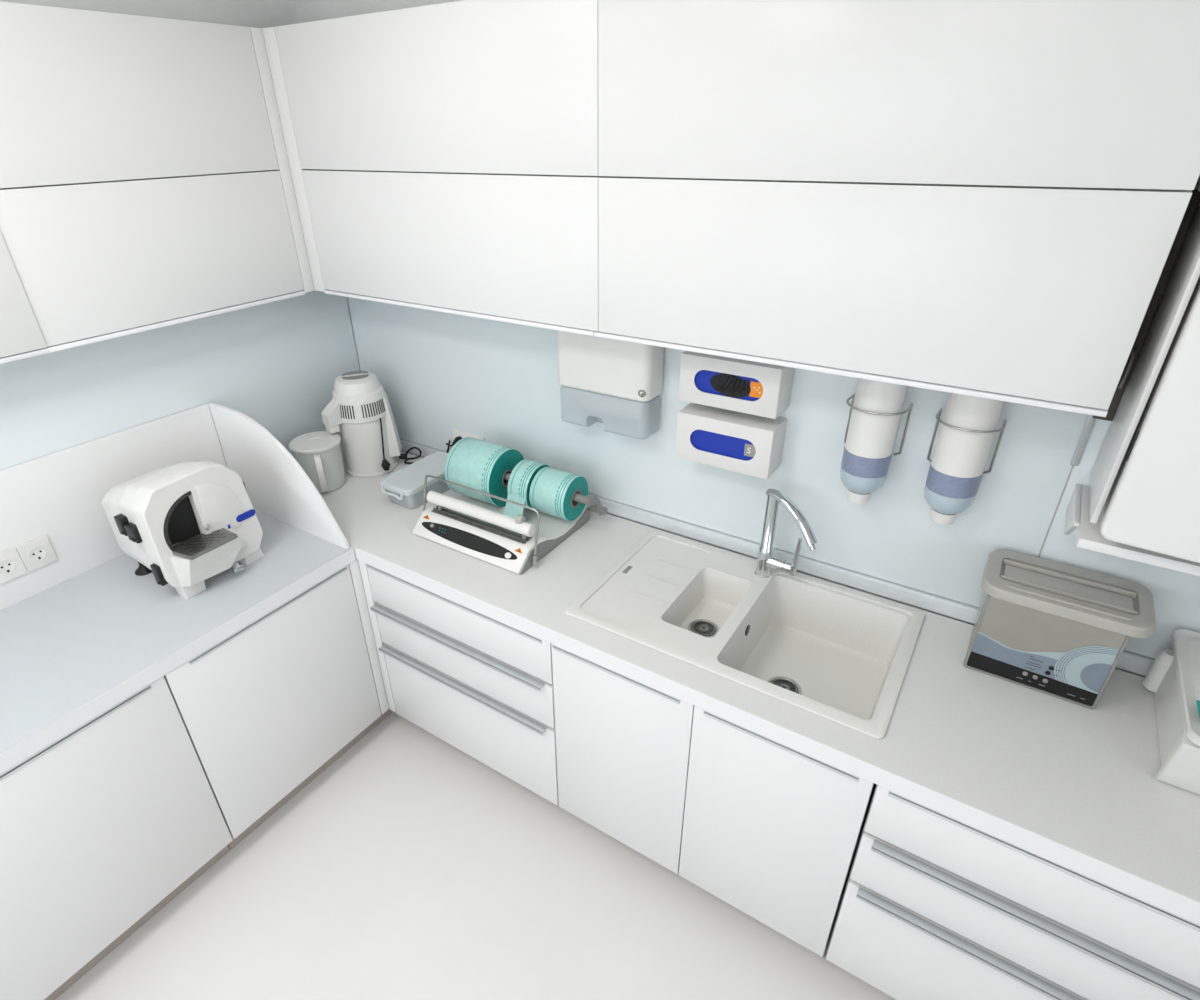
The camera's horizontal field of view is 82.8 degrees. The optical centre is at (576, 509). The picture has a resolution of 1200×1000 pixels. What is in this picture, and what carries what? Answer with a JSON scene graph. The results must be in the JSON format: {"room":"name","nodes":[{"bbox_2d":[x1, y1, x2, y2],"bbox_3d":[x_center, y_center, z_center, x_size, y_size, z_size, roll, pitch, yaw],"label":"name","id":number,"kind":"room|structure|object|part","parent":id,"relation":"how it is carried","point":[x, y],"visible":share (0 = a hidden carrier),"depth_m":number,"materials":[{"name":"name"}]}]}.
{"room":"dental clinic","nodes":[
{"label":"dental clinic","id":0,"kind":"room"},
{"bbox_2d":[0,0,359,368],"bbox_3d":[-2.077,-0.007,1.530,0.100,2.900,3.900,17,34,29],"label":"wall","id":1,"kind":"structure","parent":0,"point":[246,13],"depth_m":2.14,"materials":[{"name":"white paint"}]},
{"bbox_2d":[0,231,48,363],"bbox_3d":[-1.786,-0.626,1.422,0.155,0.813,0.883,17,34,29],"label":"upper cabinet","id":2,"kind":"object","parent":1,"relation":"attached to","point":[21,337],"visible":1,"depth_m":1.82,"materials":[{"name":"white laminate"}]},
{"bbox_3d":[-1.780,-0.279,1.619,0.151,0.013,0.883,17,34,29],"label":"light rail","id":3,"kind":"part","parent":2,"relation":"part of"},
{"bbox_2d":[0,1,304,352],"bbox_3d":[-1.308,-0.992,2.050,0.152,0.813,0.856,17,34,29],"label":"upper cabinet","id":4,"kind":"object","parent":1,"relation":"attached to","point":[141,189],"visible":0.86,"depth_m":1.97,"materials":[{"name":"white laminate"}]},
{"bbox_3d":[-1.259,-1.156,1.917,0.020,0.398,0.855,17,34,29],"label":"door","id":5,"kind":"part","parent":4,"relation":"part of","materials":[{"name":"white paint"}]},
{"bbox_3d":[-1.252,-0.807,2.114,0.020,0.395,0.855,17,34,29],"label":"door","id":6,"kind":"part","parent":4,"relation":"part of","materials":[{"name":"white paint"}]},
{"bbox_3d":[-1.301,-0.644,2.247,0.151,0.013,0.856,17,34,29],"label":"light rail","id":7,"kind":"part","parent":4,"relation":"part of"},
{"bbox_2d":[0,290,359,469],"bbox_3d":[-1.757,-0.077,1.933,0.005,0.825,2.892,17,34,29],"label":"panel","id":8,"kind":"object","parent":1,"relation":"attached to","point":[278,364],"visible":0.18,"depth_m":2.39,"materials":[{"name":"paint"}]},
{"bbox_2d":[55,712,895,999],"bbox_3d":[0.078,1.957,1.030,5.200,0.100,4.100,17,34,29],"label":"floor","id":9,"kind":"structure","parent":0,"point":[410,867],"depth_m":2.15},
{"bbox_2d":[0,676,232,999],"bbox_3d":[-1.587,0.885,2.028,0.636,0.841,0.650,17,34,29],"label":"base cabinet","id":10,"kind":"object","parent":9,"relation":"on","point":[103,826],"visible":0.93,"depth_m":1.86,"materials":[{"name":"laminate"}]},
{"bbox_3d":[-1.330,0.608,1.672,0.004,0.012,0.570,17,34,29],"label":"handle","id":11,"kind":"part","parent":10,"relation":"part of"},
{"bbox_2d":[0,510,355,773],"bbox_3d":[-1.657,0.533,1.742,0.658,0.053,2.213,17,34,29],"label":"countertop","id":12,"kind":"structure","parent":10,"relation":"on","point":[72,650],"depth_m":2.01,"materials":[{"name":"white laminate"}]},
{"bbox_2d":[0,402,349,610],"bbox_3d":[-1.663,0.327,1.635,0.646,0.411,2.187,17,34,29],"label":"guard","id":13,"kind":"object","parent":12,"relation":"on","point":[58,495],"visible":0.87,"depth_m":2.27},
{"bbox_2d":[0,534,57,584],"bbox_3d":[-1.707,0.154,2.093,0.009,0.096,0.171,17,34,29],"label":"power outlet","id":14,"kind":"object","parent":13,"relation":"attached to","point":[16,561],"visible":1,"depth_m":2.10,"materials":[{"name":"plastic"}]},
{"bbox_2d":[0,559,14,573],"bbox_3d":[-1.727,0.173,2.061,0.002,0.047,0.047,17,34,29],"label":"socket","id":15,"kind":"object","parent":14,"relation":"attached to","point":[7,566],"depth_m":2.06,"materials":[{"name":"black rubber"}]},
{"bbox_2d":[28,546,45,560],"bbox_3d":[-1.680,0.137,2.122,0.002,0.047,0.047,17,34,29],"label":"socket","id":16,"kind":"object","parent":14,"relation":"attached to","point":[35,553],"depth_m":2.12,"materials":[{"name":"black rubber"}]},
{"bbox_2d":[101,461,263,598],"bbox_3d":[-1.245,0.029,2.171,0.395,0.388,0.355,17,34,29],"label":"model trimmer","id":17,"kind":"object","parent":12,"relation":"on","point":[186,524],"visible":1,"depth_m":2.08},
{"bbox_3d":[-1.142,0.054,2.105,0.010,0.020,0.020,17,34,29],"label":"knob","id":18,"kind":"part","parent":17,"relation":"part of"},
{"bbox_3d":[-1.102,0.187,2.209,0.030,0.030,0.034,17,34,29],"label":"tap knob","id":19,"kind":"part","parent":17,"relation":"part of","materials":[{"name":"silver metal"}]},
{"bbox_2d":[164,565,380,849],"bbox_3d":[-1.228,0.611,2.499,0.636,0.841,0.650,17,34,29],"label":"base cabinet","id":20,"kind":"object","parent":9,"relation":"on","point":[270,706],"visible":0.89,"depth_m":2.28,"materials":[{"name":"laminate"}]},
{"bbox_3d":[-0.956,0.323,2.163,0.004,0.012,0.570,17,34,29],"label":"handle","id":21,"kind":"part","parent":20,"relation":"part of","materials":[{"name":"silver metal"}]},
{"bbox_2d":[348,559,395,726],"bbox_3d":[-0.771,0.524,2.637,0.132,0.841,0.122,17,34,29],"label":"cabinet filler","id":22,"kind":"object","parent":9,"relation":"on","point":[358,571],"visible":0.67,"depth_m":2.56,"materials":[{"name":"white laminate"}]},
{"bbox_2d":[366,563,558,805],"bbox_3d":[-0.225,0.523,2.620,0.794,0.841,0.674,17,34,29],"label":"base cabinet","id":23,"kind":"object","parent":9,"relation":"on","point":[481,684],"visible":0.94,"depth_m":2.33,"materials":[{"name":"laminate"}]},
{"bbox_3d":[-0.417,0.294,2.197,0.756,0.014,0.004,17,34,29],"label":"handle","id":24,"kind":"part","parent":23,"relation":"part of","materials":[{"name":"silver metal"}]},
{"bbox_3d":[-0.419,0.450,2.275,0.756,0.014,0.024,17,34,29],"label":"handle","id":25,"kind":"part","parent":23,"relation":"part of","materials":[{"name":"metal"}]},
{"bbox_3d":[-0.399,0.356,2.233,0.788,0.165,0.020,17,34,29],"label":"drawer","id":26,"kind":"part","parent":23,"relation":"part of","materials":[{"name":"white laminate"}]},
{"bbox_3d":[-0.416,0.615,2.369,0.756,0.014,0.024,17,34,29],"label":"handle","id":27,"kind":"part","parent":23,"relation":"part of","materials":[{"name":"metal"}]},
{"bbox_3d":[-0.396,0.518,2.325,0.788,0.174,0.020,17,34,29],"label":"drawer","id":28,"kind":"part","parent":23,"relation":"part of","materials":[{"name":"white laminate"}]},
{"bbox_3d":[-0.391,0.763,2.463,0.788,0.358,0.020,17,34,29],"label":"drawer","id":29,"kind":"part","parent":23,"relation":"part of","materials":[{"name":"white laminate"}]},
{"bbox_2d":[551,644,876,956],"bbox_3d":[0.490,0.738,2.214,0.902,0.841,0.654,17,34,29],"label":"base cabinet","id":30,"kind":"object","parent":9,"relation":"on","point":[769,828],"visible":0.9,"depth_m":1.91,"materials":[{"name":"laminate"}]},
{"bbox_3d":[0.104,0.455,1.894,0.410,0.014,0.004,17,34,29],"label":"handle","id":31,"kind":"part","parent":30,"relation":"part of","materials":[{"name":"white metal"}]},
{"bbox_3d":[0.128,0.763,2.068,0.452,0.729,0.020,17,34,29],"label":"door","id":32,"kind":"part","parent":30,"relation":"part of","materials":[{"name":"white paint"}]},
{"bbox_3d":[0.505,0.880,1.849,0.445,0.729,0.020,17,34,29],"label":"door","id":33,"kind":"part","parent":30,"relation":"part of","materials":[{"name":"white paint"}]},
{"bbox_3d":[0.492,0.576,1.668,0.387,0.014,0.004,17,34,29],"label":"handle","id":34,"kind":"part","parent":30,"relation":"part of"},
{"bbox_2d":[825,785,1199,999],"bbox_3d":[1.237,0.975,1.769,0.891,0.841,0.674,17,34,29],"label":"base cabinet","id":35,"kind":"object","parent":9,"relation":"on","point":[935,905],"visible":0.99,"depth_m":1.52,"materials":[{"name":"laminate"}]},
{"bbox_2d":[320,451,1199,923],"bbox_3d":[0.237,0.270,2.140,3.306,0.053,0.662,17,34,29],"label":"countertop","id":36,"kind":"structure","parent":35,"relation":"on","point":[1076,787],"depth_m":1.63,"materials":[{"name":"laminate"}]},
{"bbox_2d":[289,431,345,493],"bbox_3d":[-1.025,-0.186,2.737,0.217,0.197,0.196,17,34,29],"label":"water jug","id":37,"kind":"object","parent":36,"relation":"on","point":[319,454],"visible":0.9,"depth_m":2.67,"materials":[{"name":"plastic"}]},
{"bbox_3d":[-1.035,-0.268,2.697,0.196,0.014,0.196,17,34,29],"label":"lid","id":38,"kind":"part","parent":37,"relation":"part of","materials":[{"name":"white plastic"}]},
{"bbox_3d":[-0.994,-0.137,2.653,0.022,0.158,0.055,-12,31,-18],"label":"handle","id":39,"kind":"part","parent":37,"relation":"part of","materials":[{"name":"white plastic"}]},
{"bbox_2d":[321,371,401,476],"bbox_3d":[-0.888,-0.361,2.828,0.279,0.408,0.224,-6,30,-9],"label":"water distiller","id":40,"kind":"object","parent":36,"relation":"on","point":[359,409],"visible":1,"depth_m":2.75,"materials":[{"name":"white plastic"}]},
{"bbox_3d":[-0.969,-0.381,2.719,0.052,0.138,0.075,24,38,37],"label":"spout","id":41,"kind":"part","parent":40,"relation":"part of","materials":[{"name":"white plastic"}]},
{"bbox_2d":[341,371,368,379],"bbox_3d":[-0.887,-0.539,2.732,0.108,0.004,0.110,17,34,29],"label":"grille","id":42,"kind":"object","parent":40,"relation":"attached to","point":[353,375],"depth_m":2.72,"materials":[{"name":"grey plastic"}]},
{"bbox_3d":[-0.796,-0.289,2.794,0.009,0.182,0.022,21,36,33],"label":"hanging cord","id":43,"kind":"part","parent":40,"relation":"part of","materials":[{"name":"black rubber"}]},
{"bbox_2d":[380,451,449,508],"bbox_3d":[-0.601,-0.114,2.696,0.170,0.096,0.353,17,34,29],"label":"storage box","id":44,"kind":"object","parent":36,"relation":"on","point":[404,487],"visible":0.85,"depth_m":2.62,"materials":[{"name":"plastic"}]},
{"bbox_2d":[399,440,450,463],"bbox_3d":[-0.643,-0.255,2.918,0.253,0.127,0.052,5,30,10],"label":"lead","id":45,"kind":"object","parent":36,"relation":"on","point":[403,456],"visible":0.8,"depth_m":2.94,"materials":[{"name":"black rubber"}]},
{"bbox_2d":[413,473,607,574],"bbox_3d":[-0.254,-0.023,2.418,0.595,0.200,0.440,17,34,29],"label":"heat sealer","id":46,"kind":"object","parent":36,"relation":"on","point":[478,529],"visible":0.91,"depth_m":2.33,"materials":[{"name":"white plastic"}]},
{"bbox_3d":[-0.370,0.103,2.317,0.428,0.035,0.040,17,34,29],"label":"control panel","id":47,"kind":"part","parent":46,"relation":"part of","materials":[{"name":"plastic"}]},
{"bbox_3d":[-0.333,0.011,2.325,0.454,0.042,0.042,17,34,29],"label":"roller arm","id":48,"kind":"part","parent":46,"relation":"part of","materials":[{"name":"white plastic"}]},
{"bbox_2d":[445,437,523,506],"bbox_3d":[-0.341,-0.144,2.566,0.218,0.221,0.221,17,34,29],"label":"roll","id":49,"kind":"object","parent":46,"relation":"on","point":[474,463],"visible":0.77,"depth_m":2.49,"materials":[{"name":"teal paper"}]},
{"bbox_2d":[503,459,549,518],"bbox_3d":[-0.186,-0.070,2.430,0.088,0.175,0.262,17,34,29],"label":"roll","id":50,"kind":"object","parent":46,"relation":"in","point":[521,478],"visible":0.62,"depth_m":2.40,"materials":[{"name":"teal paper"}]},
{"bbox_2d":[529,467,587,520],"bbox_3d":[-0.060,-0.057,2.402,0.148,0.163,0.163,17,34,29],"label":"roll","id":51,"kind":"object","parent":46,"relation":"on","point":[552,490],"visible":0.98,"depth_m":2.35,"materials":[{"name":"teal paper"}]},
{"bbox_2d":[565,529,924,738],"bbox_3d":[0.493,0.393,2.058,0.904,0.215,0.561,17,34,29],"label":"sink","id":52,"kind":"object","parent":36,"relation":"in","point":[840,655],"visible":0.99,"depth_m":2.08,"materials":[{"name":"ceramic"}]},
{"bbox_2d":[692,621,714,635],"bbox_3d":[0.396,0.365,2.110,0.071,0.014,0.071,17,34,29],"label":"drain","id":53,"kind":"object","parent":52,"relation":"on","point":[704,628],"depth_m":2.11,"materials":[{"name":"metal"}]},
{"bbox_2d":[772,679,796,692],"bbox_3d":[0.607,0.517,1.986,0.076,0.014,0.076,17,34,29],"label":"drain","id":54,"kind":"object","parent":52,"relation":"on","point":[789,684],"depth_m":2.00,"materials":[{"name":"metal"}]},
{"bbox_2d":[754,488,817,577],"bbox_3d":[0.646,0.100,2.049,0.080,0.305,0.206,-19,34,-28],"label":"faucet","id":55,"kind":"object","parent":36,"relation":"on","point":[766,561],"visible":1,"depth_m":2.06,"materials":[{"name":"silver metal"}]},
{"bbox_3d":[0.638,0.171,2.122,0.078,0.042,0.042,17,34,29],"label":"lever","id":56,"kind":"part","parent":55,"relation":"part of","materials":[{"name":"silver metal"}]},
{"bbox_3d":[0.632,0.021,1.991,0.035,0.111,0.197,-17,33,-26],"label":"spout","id":57,"kind":"part","parent":55,"relation":"part of","materials":[{"name":"silver metal"}]},
{"bbox_3d":[0.672,0.143,2.077,0.020,0.135,0.018,17,34,29],"label":"lever","id":58,"kind":"part","parent":55,"relation":"part of","materials":[{"name":"silver metal"}]},
{"bbox_2d":[963,549,1156,708],"bbox_3d":[1.204,0.296,1.728,0.348,0.272,0.216,17,34,29],"label":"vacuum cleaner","id":59,"kind":"object","parent":36,"relation":"on","point":[1062,631],"visible":1,"depth_m":1.66,"materials":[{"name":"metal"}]},
{"bbox_3d":[1.196,0.309,1.744,0.286,0.229,0.176,17,34,29],"label":"tank","id":60,"kind":"part","parent":59,"relation":"part of","materials":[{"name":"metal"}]},
{"bbox_3d":[1.144,0.349,1.676,0.290,0.234,0.012,17,34,29],"label":"frame","id":61,"kind":"part","parent":59,"relation":"part of","materials":[{"name":"grey plastic"}]},
{"bbox_3d":[1.142,0.348,1.673,0.275,0.224,0.001,17,34,29],"label":"panel","id":62,"kind":"part","parent":59,"relation":"part of","materials":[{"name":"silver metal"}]},
{"bbox_3d":[1.202,0.197,1.672,0.348,0.031,0.216,17,34,29],"label":"lid","id":63,"kind":"part","parent":59,"relation":"part of","materials":[{"name":"grey plastic"}]},
{"bbox_3d":[1.202,0.189,1.667,0.280,0.018,0.092,17,34,29],"label":"lid handle","id":64,"kind":"part","parent":59,"relation":"part of","materials":[{"name":"grey plastic"}]},
{"bbox_2d":[1142,629,1199,794],"bbox_3d":[1.501,0.477,1.469,0.381,0.205,0.416,17,34,29],"label":"box","id":65,"kind":"object","parent":36,"relation":"on","point":[1173,677],"visible":1,"depth_m":1.52,"materials":[{"name":"plastic"}]},
{"bbox_3d":[1.446,0.397,1.679,0.044,0.115,0.044,17,34,29],"label":"hinge post","id":66,"kind":"part","parent":65,"relation":"part of","materials":[{"name":"white plastic"}]},
{"bbox_3d":[1.505,0.424,1.435,0.368,0.028,0.416,17,34,29],"label":"lid","id":67,"kind":"part","parent":65,"relation":"part of","materials":[{"name":"white plastic"}]},
{"bbox_3d":[1.071,1.216,1.613,0.885,0.358,0.020,17,34,29],"label":"drawer","id":68,"kind":"part","parent":35,"relation":"part of","materials":[{"name":"white laminate"}]},
{"bbox_2d":[294,0,1145,677],"bbox_3d":[1.153,-0.187,1.735,5.200,2.900,0.100,17,34,29],"label":"wall","id":69,"kind":"structure","parent":0,"point":[307,10],"depth_m":2.25,"materials":[{"name":"paint"}]},
{"bbox_2d":[274,0,602,335],"bbox_3d":[-0.370,-1.056,2.128,1.190,0.811,0.263,17,34,29],"label":"upper cabinet","id":70,"kind":"object","parent":69,"relation":"attached to","point":[449,151],"visible":0.86,"depth_m":1.97,"materials":[{"name":"white laminate"}]},
{"bbox_2d":[250,27,325,292],"bbox_3d":[-0.966,-1.231,2.454,0.208,0.807,0.301,17,34,29],"label":"cabinet filler","id":71,"kind":"object","parent":70,"relation":"attached to","point":[264,40],"visible":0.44,"depth_m":2.31,"materials":[{"name":"white laminate"}]},
{"bbox_3d":[-0.439,-1.186,1.942,1.188,0.398,0.020,17,34,29],"label":"door","id":72,"kind":"part","parent":70,"relation":"part of","materials":[{"name":"white paint"}]},
{"bbox_3d":[-0.432,-0.838,2.139,1.188,0.395,0.020,17,34,29],"label":"door","id":73,"kind":"part","parent":70,"relation":"part of","materials":[{"name":"white paint"}]},
{"bbox_3d":[-0.370,-0.709,2.329,1.175,0.011,0.262,17,34,29],"label":"light rail","id":74,"kind":"part","parent":70,"relation":"part of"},
{"bbox_2d":[348,297,1087,607],"bbox_3d":[0.129,-0.372,2.334,2.598,0.773,0.005,17,34,29],"label":"panel","id":75,"kind":"object","parent":69,"relation":"attached to","point":[439,373],"visible":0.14,"depth_m":2.17,"materials":[{"name":"paint"}]},
{"bbox_2d":[452,429,484,440],"bbox_3d":[-0.443,-0.279,2.813,0.170,0.083,0.009,17,34,29],"label":"power outlet","id":76,"kind":"object","parent":75,"relation":"attached to","point":[456,433],"visible":0.31,"depth_m":2.81,"materials":[{"name":"plastic"}]},
{"bbox_2d":[446,436,461,446],"bbox_3d":[-0.501,-0.280,2.816,0.068,0.040,0.040,-17,33,-26],"label":"plug","id":77,"kind":"object","parent":76,"relation":"attached to","point":[458,438],"visible":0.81,"depth_m":2.80,"materials":[{"name":"black plastic"}]},
{"bbox_2d":[557,330,663,438],"bbox_3d":[0.104,-0.437,2.220,0.344,0.362,0.132,17,34,29],"label":"dispenser","id":78,"kind":"object","parent":75,"relation":"attached to","point":[617,384],"visible":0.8,"depth_m":2.18,"materials":[{"name":"white plastic"}]},
{"bbox_3d":[0.138,-0.464,2.262,0.330,0.358,0.012,17,34,29],"label":"plate","id":79,"kind":"part","parent":78,"relation":"part of","materials":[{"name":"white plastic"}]},
{"bbox_2d":[675,403,786,478],"bbox_3d":[0.468,-0.217,2.077,0.301,0.154,0.122,17,34,29],"label":"dispenser","id":80,"kind":"object","parent":75,"relation":"attached to","point":[767,435],"visible":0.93,"depth_m":2.02,"materials":[{"name":"white plastic"}]},
{"bbox_2d":[690,430,755,460],"bbox_3d":[0.467,-0.216,2.076,0.289,0.144,0.109,17,34,29],"label":"glove box","id":81,"kind":"object","parent":80,"relation":"in","point":[738,448],"visible":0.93,"depth_m":2.04,"materials":[{"name":"blue cardboard"}]},
{"bbox_2d":[679,351,794,418],"bbox_3d":[0.465,-0.379,1.986,0.301,0.145,0.122,17,34,29],"label":"dispenser","id":82,"kind":"object","parent":75,"relation":"attached to","point":[776,381],"visible":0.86,"depth_m":1.93,"materials":[{"name":"white plastic"}]},
{"bbox_2d":[695,370,762,400],"bbox_3d":[0.462,-0.376,1.983,0.289,0.134,0.116,17,34,29],"label":"glove box","id":83,"kind":"object","parent":82,"relation":"in","point":[729,385],"visible":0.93,"depth_m":1.94,"materials":[{"name":"blue cardboard"}]},
{"bbox_2d":[844,394,912,455],"bbox_3d":[0.791,-0.207,1.824,0.154,0.162,0.140,17,34,29],"label":"holder","id":84,"kind":"object","parent":75,"relation":"attached to","point":[909,408],"visible":0.94,"depth_m":1.82,"materials":[{"name":"metal"}]},
{"bbox_2d":[840,378,906,503],"bbox_3d":[0.796,-0.209,1.831,0.121,0.418,0.121,17,34,29],"label":"dispenser bottle","id":85,"kind":"object","parent":84,"relation":"in","point":[870,439],"visible":0.8,"depth_m":1.79,"materials":[{"name":"white plastic"}]},
{"bbox_2d":[927,409,1006,473],"bbox_3d":[0.973,-0.151,1.718,0.154,0.162,0.140,17,34,29],"label":"holder","id":86,"kind":"object","parent":75,"relation":"attached to","point":[938,414],"visible":0.98,"depth_m":1.72,"materials":[{"name":"metal"}]},
{"bbox_2d":[924,393,1004,524],"bbox_3d":[0.978,-0.153,1.725,0.121,0.418,0.121,17,34,29],"label":"dispenser bottle","id":87,"kind":"object","parent":86,"relation":"in","point":[959,459],"visible":0.83,"depth_m":1.69,"materials":[{"name":"white plastic"}]},
{"bbox_2d":[400,438,1154,675],"bbox_3d":[1.125,0.297,1.954,4.988,0.048,0.020,17,34,29],"label":"trim","id":88,"kind":"structure","parent":69,"relation":"attached to","point":[1129,661],"depth_m":2.14,"materials":[{"name":"metal"}]},
{"bbox_2d":[594,0,1199,416],"bbox_3d":[0.621,-0.749,1.551,1.209,0.811,0.263,17,34,29],"label":"upper cabinet","id":89,"kind":"object","parent":69,"relation":"attached to","point":[989,199],"visible":1,"depth_m":1.40,"materials":[{"name":"white laminate"}]},
{"bbox_3d":[0.628,-0.401,1.748,1.209,0.011,0.262,17,34,29],"label":"light rail","id":90,"kind":"part","parent":89,"relation":"part of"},
{"bbox_3d":[0.565,-0.529,1.559,1.196,0.395,0.020,17,34,29],"label":"door","id":91,"kind":"part","parent":89,"relation":"part of","materials":[{"name":"white paint"}]},
{"bbox_3d":[0.558,-0.877,1.362,1.196,0.398,0.020,17,34,29],"label":"door","id":92,"kind":"part","parent":89,"relation":"part of","materials":[{"name":"white paint"}]},
{"bbox_2d":[1070,415,1095,465],"bbox_3d":[1.209,-0.200,1.603,0.016,0.210,0.005,17,34,29],"label":"trim","id":93,"kind":"structure","parent":69,"relation":"attached to","point":[1090,421],"depth_m":1.62,"materials":[{"name":"metal"}]},
{"bbox_2d":[1039,419,1199,658],"bbox_3d":[2.208,0.138,1.046,2.380,1.083,0.005,17,34,29],"label":"panel","id":94,"kind":"object","parent":69,"relation":"attached to","point":[1176,594],"visible":0.1,"depth_m":1.68,"materials":[{"name":"paint"}]},
{"bbox_2d":[1064,483,1199,575],"bbox_3d":[1.555,0.156,1.347,0.974,0.077,0.294,17,34,29],"label":"wall shelf","id":95,"kind":"object","parent":94,"relation":"attached to","point":[1089,536],"visible":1,"depth_m":1.45,"materials":[{"name":"white paint"}]},
{"bbox_2d":[1100,276,1199,562],"bbox_3d":[1.419,-0.159,1.205,0.643,0.616,0.333,20,35,32],"label":"appliance","id":96,"kind":"object","parent":95,"relation":"on","point":[1152,503],"visible":0.93,"depth_m":1.29,"materials":[{"name":"white plastic"}]},
{"bbox_2d":[1118,350,1135,388],"bbox_3d":[1.199,-0.300,1.482,0.007,0.091,0.053,20,36,32],"label":"cable","id":97,"kind":"object","parent":96,"relation":"attached to","point":[1132,355],"visible":1,"depth_m":1.46,"materials":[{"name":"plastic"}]},
{"bbox_2d":[1090,175,1199,523],"bbox_3d":[1.540,-0.363,1.066,0.993,1.036,0.278,17,34,29],"label":"upper cabinet","id":98,"kind":"object","parent":69,"relation":"attached to","point":[1184,276],"depth_m":1.37,"materials":[{"name":"white laminate"}]},
{"bbox_3d":[1.213,-0.426,1.453,0.038,0.491,0.026,17,34,29],"label":"gap filler","id":99,"kind":"part","parent":98,"relation":"part of","materials":[{"name":"white laminate"}]}
]}

